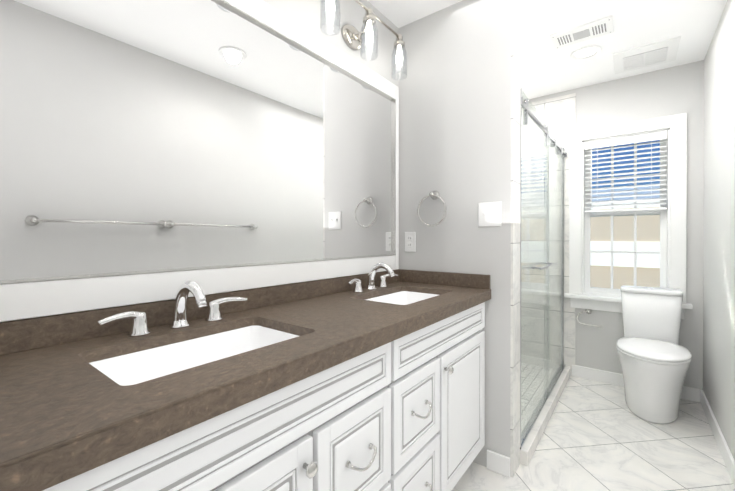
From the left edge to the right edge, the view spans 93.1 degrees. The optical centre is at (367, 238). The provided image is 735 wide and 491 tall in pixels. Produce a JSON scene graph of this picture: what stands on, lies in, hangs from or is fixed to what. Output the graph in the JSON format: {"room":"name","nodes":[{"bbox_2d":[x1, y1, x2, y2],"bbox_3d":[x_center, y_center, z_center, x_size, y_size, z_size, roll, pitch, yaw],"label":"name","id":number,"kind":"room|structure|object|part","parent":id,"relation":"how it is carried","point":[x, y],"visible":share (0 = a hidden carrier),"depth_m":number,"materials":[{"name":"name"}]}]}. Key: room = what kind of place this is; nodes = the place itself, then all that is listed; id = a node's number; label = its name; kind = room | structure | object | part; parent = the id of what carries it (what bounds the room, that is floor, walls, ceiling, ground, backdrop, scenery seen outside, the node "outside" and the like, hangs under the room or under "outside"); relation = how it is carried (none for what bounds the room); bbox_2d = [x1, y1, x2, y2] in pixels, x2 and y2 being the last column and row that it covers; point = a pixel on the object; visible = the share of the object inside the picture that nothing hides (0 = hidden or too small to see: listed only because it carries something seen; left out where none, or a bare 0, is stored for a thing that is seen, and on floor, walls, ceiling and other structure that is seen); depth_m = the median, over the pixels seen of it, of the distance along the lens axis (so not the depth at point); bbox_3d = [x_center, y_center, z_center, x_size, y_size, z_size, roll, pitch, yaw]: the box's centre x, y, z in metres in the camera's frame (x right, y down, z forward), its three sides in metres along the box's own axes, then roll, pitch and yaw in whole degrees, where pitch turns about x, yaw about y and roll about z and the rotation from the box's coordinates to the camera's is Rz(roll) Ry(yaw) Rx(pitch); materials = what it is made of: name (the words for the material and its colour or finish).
{"room":"bathroom","nodes":[
{"label":"bathroom","id":0,"kind":"room"},
{"bbox_2d":[263,0,398,85],"bbox_3d":[-0.265,-0.050,1.639,0.150,2.440,4.966,0,0,38],"label":"wall","id":1,"kind":"structure","parent":0,"point":[306,14],"depth_m":1.75,"materials":[{"name":"paint"}]},
{"bbox_2d":[0,0,398,321],"bbox_3d":[-0.347,-0.357,1.384,0.027,1.077,1.720,0,0,38],"label":"mirror","id":2,"kind":"object","parent":1,"relation":"attached to","point":[155,150],"visible":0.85,"depth_m":1.08,"materials":[{"name":"mirror"}]},
{"bbox_2d":[320,0,406,79],"bbox_3d":[-0.020,-0.996,1.701,0.157,0.229,0.626,0,0,38],"label":"sconce","id":3,"kind":"object","parent":1,"relation":"attached to","point":[352,37],"visible":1,"depth_m":1.69,"materials":[{"name":"silver metal"}]},
{"bbox_2d":[510,0,575,477],"bbox_3d":[0.977,-0.033,2.530,0.735,2.400,1.638,0,0,38],"label":"shower wall tile","id":4,"kind":"structure","parent":1,"relation":"attached to","point":[558,114],"depth_m":2.99,"materials":[{"name":"tile"}]},
{"bbox_2d":[398,0,510,466],"bbox_3d":[0.481,-0.051,1.954,0.650,2.440,0.120,0,0,38],"label":"wall","id":5,"kind":"structure","parent":0,"point":[454,86],"depth_m":1.85,"materials":[{"name":"paint"}]},
{"bbox_2d":[405,232,415,251],"bbox_3d":[0.251,0.016,2.051,0.072,0.116,0.010,0,0,38],"label":"electrical outlet plate","id":6,"kind":"object","parent":5,"relation":"attached to","point":[410,241],"visible":1,"depth_m":2.04,"materials":[{"name":"white plastic"}]},
{"bbox_2d":[418,190,445,225],"bbox_3d":[0.366,-0.172,1.934,0.174,0.201,0.054,0,0,38],"label":"towel ring","id":7,"kind":"object","parent":5,"relation":"attached to","point":[435,195],"visible":1,"depth_m":1.93,"materials":[{"name":"silver metal"}]},
{"bbox_2d":[478,201,500,226],"bbox_3d":[0.617,-0.126,1.764,0.116,0.125,0.019,0,0,38],"label":"switch plate","id":8,"kind":"object","parent":5,"relation":"attached to","point":[489,214],"visible":1,"depth_m":1.76,"materials":[{"name":"white plastic"}]},
{"bbox_2d":[367,0,726,98],"bbox_3d":[0.398,-1.319,1.125,1.921,0.100,4.966,0,0,38],"label":"ceiling","id":9,"kind":"structure","parent":0,"point":[547,68],"depth_m":2.11,"materials":[{"name":"paint"}]},
{"bbox_2d":[550,15,613,48],"bbox_3d":[1.320,-1.266,2.147,0.320,0.014,0.190,0,0,38],"label":"ceiling vent","id":10,"kind":"object","parent":9,"relation":"in","point":[586,31],"visible":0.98,"depth_m":2.13,"materials":[{"name":"white plastic"}]},
{"bbox_2d":[570,45,601,59],"bbox_3d":[1.484,-1.269,2.368,0.180,0.009,0.180,0,0,38],"label":"recessed light","id":11,"kind":"object","parent":9,"relation":"in","point":[588,51],"visible":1,"depth_m":2.36,"materials":[{"name":"paint"}]},
{"bbox_2d":[613,36,680,73],"bbox_3d":[1.932,-1.266,2.427,0.350,0.015,0.360,0,0,38],"label":"ceiling vent","id":12,"kind":"object","parent":9,"relation":"in","point":[655,53],"visible":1,"depth_m":2.40,"materials":[{"name":"white plastic"}]},
{"bbox_2d":[452,376,734,490],"bbox_3d":[0.398,1.221,1.134,1.921,0.100,4.966,0,0,38],"label":"floor","id":13,"kind":"structure","parent":0,"point":[598,436],"depth_m":1.90,"materials":[{"name":"tile"}]},
{"bbox_2d":[0,262,490,490],"bbox_3d":[-0.121,0.644,1.239,0.563,1.054,1.748,0,0,38],"label":"bathroom vanity","id":14,"kind":"object","parent":13,"relation":"on","point":[372,380],"visible":0.98,"depth_m":0.87,"materials":[{"name":"paint"}]},
{"bbox_2d":[520,363,569,465],"bbox_3d":[1.005,1.129,2.589,0.688,0.075,1.494,0,0,38],"label":"curb","id":15,"kind":"object","parent":13,"relation":"on","point":[528,448],"visible":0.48,"depth_m":2.34,"materials":[{"name":"stone"}]},
{"bbox_2d":[616,285,691,423],"bbox_3d":[1.939,0.763,2.377,0.382,0.808,0.690,0,0,38],"label":"toilet","id":16,"kind":"object","parent":13,"relation":"on","point":[655,358],"visible":0.98,"depth_m":2.29,"materials":[{"name":"ceramic"}]},
{"bbox_2d":[529,60,703,389],"bbox_3d":[1.849,-0.055,3.020,1.521,2.440,0.200,0,0,38],"label":"wall","id":17,"kind":"structure","parent":0,"point":[679,89],"depth_m":2.61,"materials":[{"name":"paint"}]},
{"bbox_2d":[576,309,602,326],"bbox_3d":[1.832,0.644,2.874,0.184,0.134,0.058,0,0,38],"label":"paper holder","id":18,"kind":"object","parent":17,"relation":"attached to","point":[588,311],"visible":1,"depth_m":2.88,"materials":[{"name":"silver metal"}]},
{"bbox_2d":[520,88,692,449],"bbox_3d":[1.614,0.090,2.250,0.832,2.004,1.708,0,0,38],"label":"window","id":19,"kind":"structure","parent":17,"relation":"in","point":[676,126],"depth_m":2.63,"materials":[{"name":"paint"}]},
{"bbox_3d":[1.256,0.154,2.393,0.090,1.874,1.498,0,0,38],"label":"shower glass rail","id":20,"kind":"part","parent":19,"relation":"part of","materials":[{"name":"clear glass"}]},
{"bbox_3d":[2.088,-0.181,2.840,0.536,1.263,0.087,0,0,38],"label":"window sash","id":21,"kind":"part","parent":19,"relation":"part of","materials":[{"name":"white wood"}]},
{"bbox_2d":[584,131,667,212],"bbox_3d":[2.045,-0.516,2.783,0.532,0.590,0.057,0,0,38],"label":"window blinds","id":22,"kind":"object","parent":19,"relation":"attached to","point":[646,137],"visible":0.96,"depth_m":2.76,"materials":[{"name":"white plastic"}]},
{"bbox_2d":[572,365,697,401],"bbox_3d":[2.056,1.118,2.730,0.787,0.095,0.014,0,0,38],"label":"baseboard","id":23,"kind":"structure","parent":17,"relation":"attached to","point":[688,393],"depth_m":2.81,"materials":[{"name":"paint"}]},
{"bbox_2d":[703,0,734,459],"bbox_3d":[1.060,-0.047,0.621,0.150,2.440,4.966,0,0,38],"label":"wall","id":24,"kind":"structure","parent":0,"point":[719,252],"depth_m":1.98,"materials":[{"name":"paint"}]},
{"bbox_2d":[698,389,734,486],"bbox_3d":[0.994,1.125,0.676,0.018,0.095,4.566,0,0,38],"label":"baseboard","id":25,"kind":"structure","parent":24,"relation":"attached to","point":[729,461],"depth_m":1.95,"materials":[{"name":"paint"}]},
{"label":"outside","id":26,"kind":"structure","parent":0,"visible":0},
{"bbox_2d":[590,186,659,288],"bbox_3d":[6.929,1.816,8.430,15.000,6.662,4.091,0,0,38],"label":"building","id":27,"kind":"structure","parent":26,"point":[626,242],"depth_m":7.22,"materials":[{"name":"beige"}]}
]}

